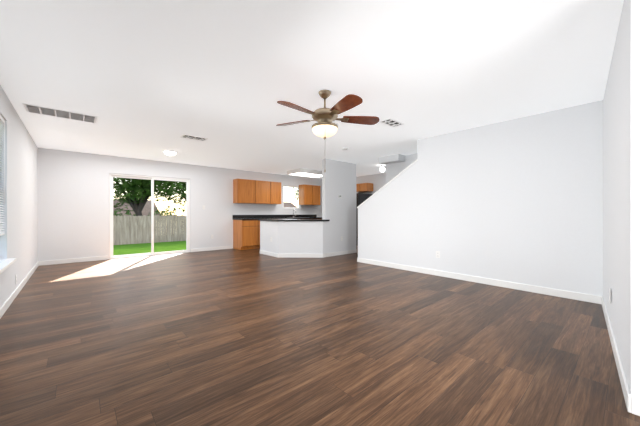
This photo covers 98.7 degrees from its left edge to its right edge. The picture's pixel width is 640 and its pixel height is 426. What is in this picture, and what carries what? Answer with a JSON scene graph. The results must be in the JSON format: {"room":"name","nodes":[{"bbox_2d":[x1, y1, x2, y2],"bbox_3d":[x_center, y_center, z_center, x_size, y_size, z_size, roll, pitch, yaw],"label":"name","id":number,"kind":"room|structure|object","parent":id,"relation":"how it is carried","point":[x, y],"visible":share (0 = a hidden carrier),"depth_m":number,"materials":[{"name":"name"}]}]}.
{"room":"empty living room","nodes":[
{"label":"empty living room","id":0,"kind":"room"},
{"bbox_2d":[0,85,37,307],"bbox_3d":[-2.255,-0.130,1.530,0.150,2.440,10.920,0,0,-41],"label":"wall","id":1,"kind":"structure","parent":0,"point":[19,240],"depth_m":3.72,"materials":[{"name":"paint"}]},
{"bbox_2d":[0,115,4,235],"bbox_3d":[-3.023,-0.406,2.466,0.056,1.301,1.780,0,0,-41],"label":"window blinds","id":2,"kind":"object","parent":1,"relation":"attached to","point":[2,121],"visible":1,"depth_m":3.08,"materials":[{"name":"white plastic"}]},
{"bbox_2d":[0,258,16,273],"bbox_3d":[-2.986,0.577,2.499,0.100,0.097,1.880,0,0,-41],"label":"sill","id":3,"kind":"structure","parent":1,"relation":"attached to","point":[6,264],"depth_m":2.89,"materials":[{"name":"white"}]},
{"bbox_2d":[0,261,38,318],"bbox_3d":[-2.234,1.042,1.629,0.013,0.095,10.800,0,0,-41],"label":"baseboard","id":4,"kind":"structure","parent":1,"relation":"attached to","point":[5,306],"depth_m":3.58,"materials":[{"name":"white wood"}]},
{"bbox_2d":[38,148,321,260],"bbox_3d":[-2.751,-0.130,8.482,8.620,2.440,0.150,0,0,-41],"label":"wall","id":5,"kind":"structure","parent":0,"point":[73,204],"depth_m":6.38,"materials":[{"name":"paint"}]},
{"bbox_2d":[39,256,108,265],"bbox_3d":[-5.366,1.042,6.058,1.130,0.095,0.013,0,0,-41],"label":"baseboard","id":6,"kind":"structure","parent":5,"relation":"attached to","point":[62,261],"depth_m":6.02,"materials":[{"name":"white wood"}]},
{"bbox_2d":[109,173,189,258],"bbox_3d":[-4.316,0.076,7.089,1.784,2.027,0.122,0,0,-41],"label":"sliding glass door","id":7,"kind":"structure","parent":5,"relation":"in","point":[111,213],"depth_m":7.06,"materials":[{"name":"white plastic"}]},
{"bbox_2d":[191,245,232,251],"bbox_3d":[-3.131,1.042,8.036,1.220,0.095,0.013,0,0,-41],"label":"baseboard","id":8,"kind":"structure","parent":5,"relation":"attached to","point":[220,247],"depth_m":8.00,"materials":[{"name":"white"}]},
{"bbox_2d":[233,179,256,202],"bbox_3d":[-2.322,-0.665,8.545,0.647,0.730,0.317,0,0,-41],"label":"upper cabinet","id":9,"kind":"object","parent":5,"relation":"attached to","point":[244,190],"depth_m":8.39,"materials":[{"name":"brown wood"}]},
{"bbox_2d":[257,180,272,202],"bbox_3d":[-1.920,-0.665,8.900,0.693,0.730,0.317,0,0,-41],"label":"upper cabinet","id":10,"kind":"object","parent":5,"relation":"attached to","point":[264,188],"depth_m":8.83,"materials":[{"name":"brown wood"}]},
{"bbox_2d":[233,215,316,218],"bbox_3d":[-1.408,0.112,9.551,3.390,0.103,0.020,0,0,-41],"label":"countertop","id":11,"kind":"structure","parent":5,"relation":"attached to","point":[234,216],"depth_m":9.25,"materials":[{"name":"black stone"}]},
{"bbox_2d":[273,183,280,202],"bbox_3d":[-1.577,-0.665,9.204,0.486,0.730,0.317,0,0,-41],"label":"upper cabinet","id":12,"kind":"object","parent":5,"relation":"attached to","point":[276,186],"depth_m":9.13,"materials":[{"name":"brown wood"}]},
{"bbox_2d":[283,185,299,208],"bbox_3d":[-1.027,-0.558,9.967,0.784,0.837,0.130,0,0,-41],"label":"window","id":13,"kind":"structure","parent":5,"relation":"in","point":[298,207],"depth_m":9.97,"materials":[{"name":"white plastic"}]},
{"bbox_2d":[299,184,320,204],"bbox_3d":[-0.377,-0.665,10.265,0.799,0.730,0.317,0,0,-41],"label":"upper cabinet","id":14,"kind":"object","parent":5,"relation":"attached to","point":[308,194],"depth_m":10.09,"materials":[{"name":"brown wood"}]},
{"bbox_2d":[0,0,623,178],"bbox_3d":[0.867,-1.410,4.392,8.620,0.120,11.070,0,0,-41],"label":"ceiling","id":15,"kind":"structure","parent":0,"point":[148,79],"depth_m":2.60,"materials":[{"name":"paint"}]},
{"bbox_2d":[22,103,97,122],"bbox_3d":[-3.507,-1.342,3.753,0.720,0.014,0.370,0,0,-41],"label":"ceiling vent","id":16,"kind":"object","parent":15,"relation":"in","point":[57,113],"visible":0.98,"depth_m":3.71,"materials":[{"name":"white plastic"}]},
{"bbox_2d":[163,150,176,155],"bbox_3d":[-3.280,-1.294,6.017,0.260,0.110,0.260,0,0,-41],"label":"dome ceiling light","id":17,"kind":"object","parent":15,"relation":"attached to","point":[170,152],"visible":1,"depth_m":5.94,"materials":[{"name":"white glass"}]},
{"bbox_2d":[181,134,207,140],"bbox_3d":[-2.252,-1.342,4.930,0.400,0.014,0.210,0,0,-41],"label":"ceiling vent","id":18,"kind":"object","parent":15,"relation":"in","point":[193,137],"visible":0.98,"depth_m":4.91,"materials":[{"name":"white plastic"}]},
{"bbox_2d":[287,168,321,177],"bbox_3d":[-0.378,-1.285,8.879,1.200,0.130,0.700,0,0,-41],"label":"light","id":19,"kind":"object","parent":15,"relation":"attached to","point":[303,172],"visible":0.83,"depth_m":8.59,"materials":[{"name":"white"}]},
{"bbox_2d":[276,90,379,171],"bbox_3d":[0.033,-0.890,3.043,1.198,0.919,1.224,0,0,-41],"label":"ceiling fan","id":20,"kind":"object","parent":15,"relation":"hanging from","point":[324,127],"visible":1,"depth_m":2.98,"materials":[{"name":"brown wood"}]},
{"bbox_2d":[379,118,403,126],"bbox_3d":[1.073,-1.342,4.114,0.380,0.014,0.200,0,0,-41],"label":"ceiling vent","id":21,"kind":"object","parent":15,"relation":"in","point":[391,122],"visible":0.98,"depth_m":4.09,"materials":[{"name":"white plastic"}]},
{"bbox_2d":[0,245,639,425],"bbox_3d":[0.867,1.150,4.392,8.620,0.120,11.070,0,0,-41],"label":"floor","id":22,"kind":"structure","parent":0,"point":[237,337],"depth_m":2.21,"materials":[{"name":"brown wood"}]},
{"bbox_2d":[233,219,259,249],"bbox_3d":[-2.245,0.648,8.413,0.588,0.885,0.616,0,0,-41],"label":"base cabinet","id":23,"kind":"object","parent":22,"relation":"on","point":[246,232],"depth_m":8.19,"materials":[{"name":"brown wood"}]},
{"bbox_2d":[258,219,277,256],"bbox_3d":[-1.079,0.647,7.284,0.663,0.886,0.900,0,0,-41],"label":"half wall","id":24,"kind":"structure","parent":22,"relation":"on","point":[267,230],"depth_m":7.08,"materials":[{"name":"paint"}]},
{"bbox_2d":[278,223,325,257],"bbox_3d":[-0.440,0.647,6.757,0.893,0.886,0.735,0,0,-41],"label":"half wall","id":25,"kind":"structure","parent":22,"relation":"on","point":[298,238],"depth_m":6.72,"materials":[{"name":"paint"}]},
{"bbox_2d":[266,219,325,222],"bbox_3d":[-0.750,0.182,7.080,0.930,0.040,1.700,0,0,-41],"label":"countertop","id":26,"kind":"structure","parent":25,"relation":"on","point":[267,220],"depth_m":6.73,"materials":[{"name":"black stone"}]},
{"bbox_2d":[326,249,356,256],"bbox_3d":[0.579,1.042,7.178,1.140,0.095,0.013,0,0,-41],"label":"baseboard","id":27,"kind":"structure","parent":22,"relation":"on","point":[355,250],"depth_m":7.15,"materials":[{"name":"white"}]},
{"bbox_2d":[356,193,372,245],"bbox_3d":[1.316,0.215,9.556,0.805,1.750,0.650,0,0,-41],"label":"refrigerator","id":28,"kind":"object","parent":22,"relation":"on","point":[361,198],"visible":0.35,"depth_m":9.13,"materials":[{"name":"black metal"}]},
{"bbox_2d":[322,158,355,252],"bbox_3d":[0.527,-0.130,7.222,1.160,2.440,0.120,0,0,-41],"label":"wall","id":29,"kind":"structure","parent":0,"point":[338,177],"depth_m":7.12,"materials":[{"name":"paint"}]},
{"bbox_2d":[356,173,385,193],"bbox_3d":[4.100,-0.130,7.152,0.120,2.440,10.920,0,0,-41],"label":"wall","id":30,"kind":"structure","parent":0,"point":[378,180],"depth_m":9.56,"materials":[{"name":"paint"}]},
{"bbox_2d":[357,183,372,190],"bbox_3d":[1.618,-0.890,9.599,0.350,0.280,0.335,0,0,-41],"label":"upper cabinet","id":31,"kind":"object","parent":30,"relation":"attached to","point":[362,186],"depth_m":9.49,"materials":[{"name":"brown wood"}]},
{"bbox_2d":[379,153,416,182],"bbox_3d":[2.839,-0.130,5.356,0.390,2.440,3.820,0,0,-41],"label":"wall","id":32,"kind":"structure","parent":0,"point":[396,164],"depth_m":6.51,"materials":[{"name":"paint"}]},
{"bbox_2d":[357,100,602,295],"bbox_3d":[2.150,-0.130,4.754,0.144,2.440,3.832,0,0,-41],"label":"wall","id":33,"kind":"structure","parent":0,"point":[518,200],"depth_m":4.03,"materials":[{"name":"paint"}]},
{"bbox_2d":[357,258,599,302],"bbox_3d":[2.099,1.042,4.709,0.013,0.095,3.834,0,0,-41],"label":"baseboard","id":34,"kind":"structure","parent":33,"relation":"attached to","point":[518,286],"depth_m":4.11,"materials":[{"name":"white wood"}]},
{"bbox_2d":[603,0,639,397],"bbox_3d":[2.980,-0.130,2.774,3.600,2.440,0.446,0,0,-41],"label":"wall","id":35,"kind":"structure","parent":0,"point":[621,188],"depth_m":1.72,"materials":[{"name":"paint"}]},
{"bbox_2d":[597,296,629,398],"bbox_3d":[2.531,1.042,2.391,2.400,0.095,0.237,0,0,-41],"label":"baseboard","id":36,"kind":"structure","parent":35,"relation":"attached to","point":[624,385],"depth_m":2.01,"materials":[{"name":"white wood"}]},
{"bbox_2d":[625,391,639,415],"bbox_3d":[2.585,1.042,0.493,0.013,0.095,2.712,0,0,-41],"label":"baseboard","id":37,"kind":"structure","parent":35,"relation":"attached to","point":[632,404],"depth_m":1.49,"materials":[{"name":"white wood"}]},
{"label":"outside","id":38,"kind":"structure","parent":0,"visible":0},
{"bbox_2d":[113,241,185,255],"bbox_3d":[-9.076,2.751,25.350,70.000,3.042,70.000,0,0,-41],"label":"lawn","id":39,"kind":"structure","parent":38,"point":[164,246],"depth_m":12.39,"materials":[{"name":"green plant"}]},
{"bbox_2d":[113,199,159,215],"bbox_3d":[-19.926,0.865,23.428,10.000,4.250,7.300,0,0,-41],"label":"house","id":40,"kind":"structure","parent":39,"relation":"on","point":[146,208],"depth_m":24.11,"materials":[{"name":"beige"}]},
{"bbox_2d":[113,215,185,244],"bbox_3d":[-6.521,1.056,21.021,30.090,1.840,0.160,0,0,-41],"label":"fence","id":41,"kind":"object","parent":39,"relation":"on","point":[137,223],"depth_m":17.13,"materials":[{"name":"grey wood"}]},
{"bbox_2d":[113,177,297,215],"bbox_3d":[-8.382,-2.709,15.274,51.054,10.309,31.335,0,0,-41],"label":"trees","id":42,"kind":"object","parent":39,"relation":"on","point":[131,187],"depth_m":20.29,"materials":[{"name":"green plant"}]},
{"bbox_2d":[284,202,295,208],"bbox_3d":[-8.328,0.740,34.691,11.300,4.500,7.800,0,0,-41],"label":"house","id":43,"kind":"structure","parent":39,"relation":"on","point":[288,204],"depth_m":37.22,"materials":[{"name":"beige"}]}
]}

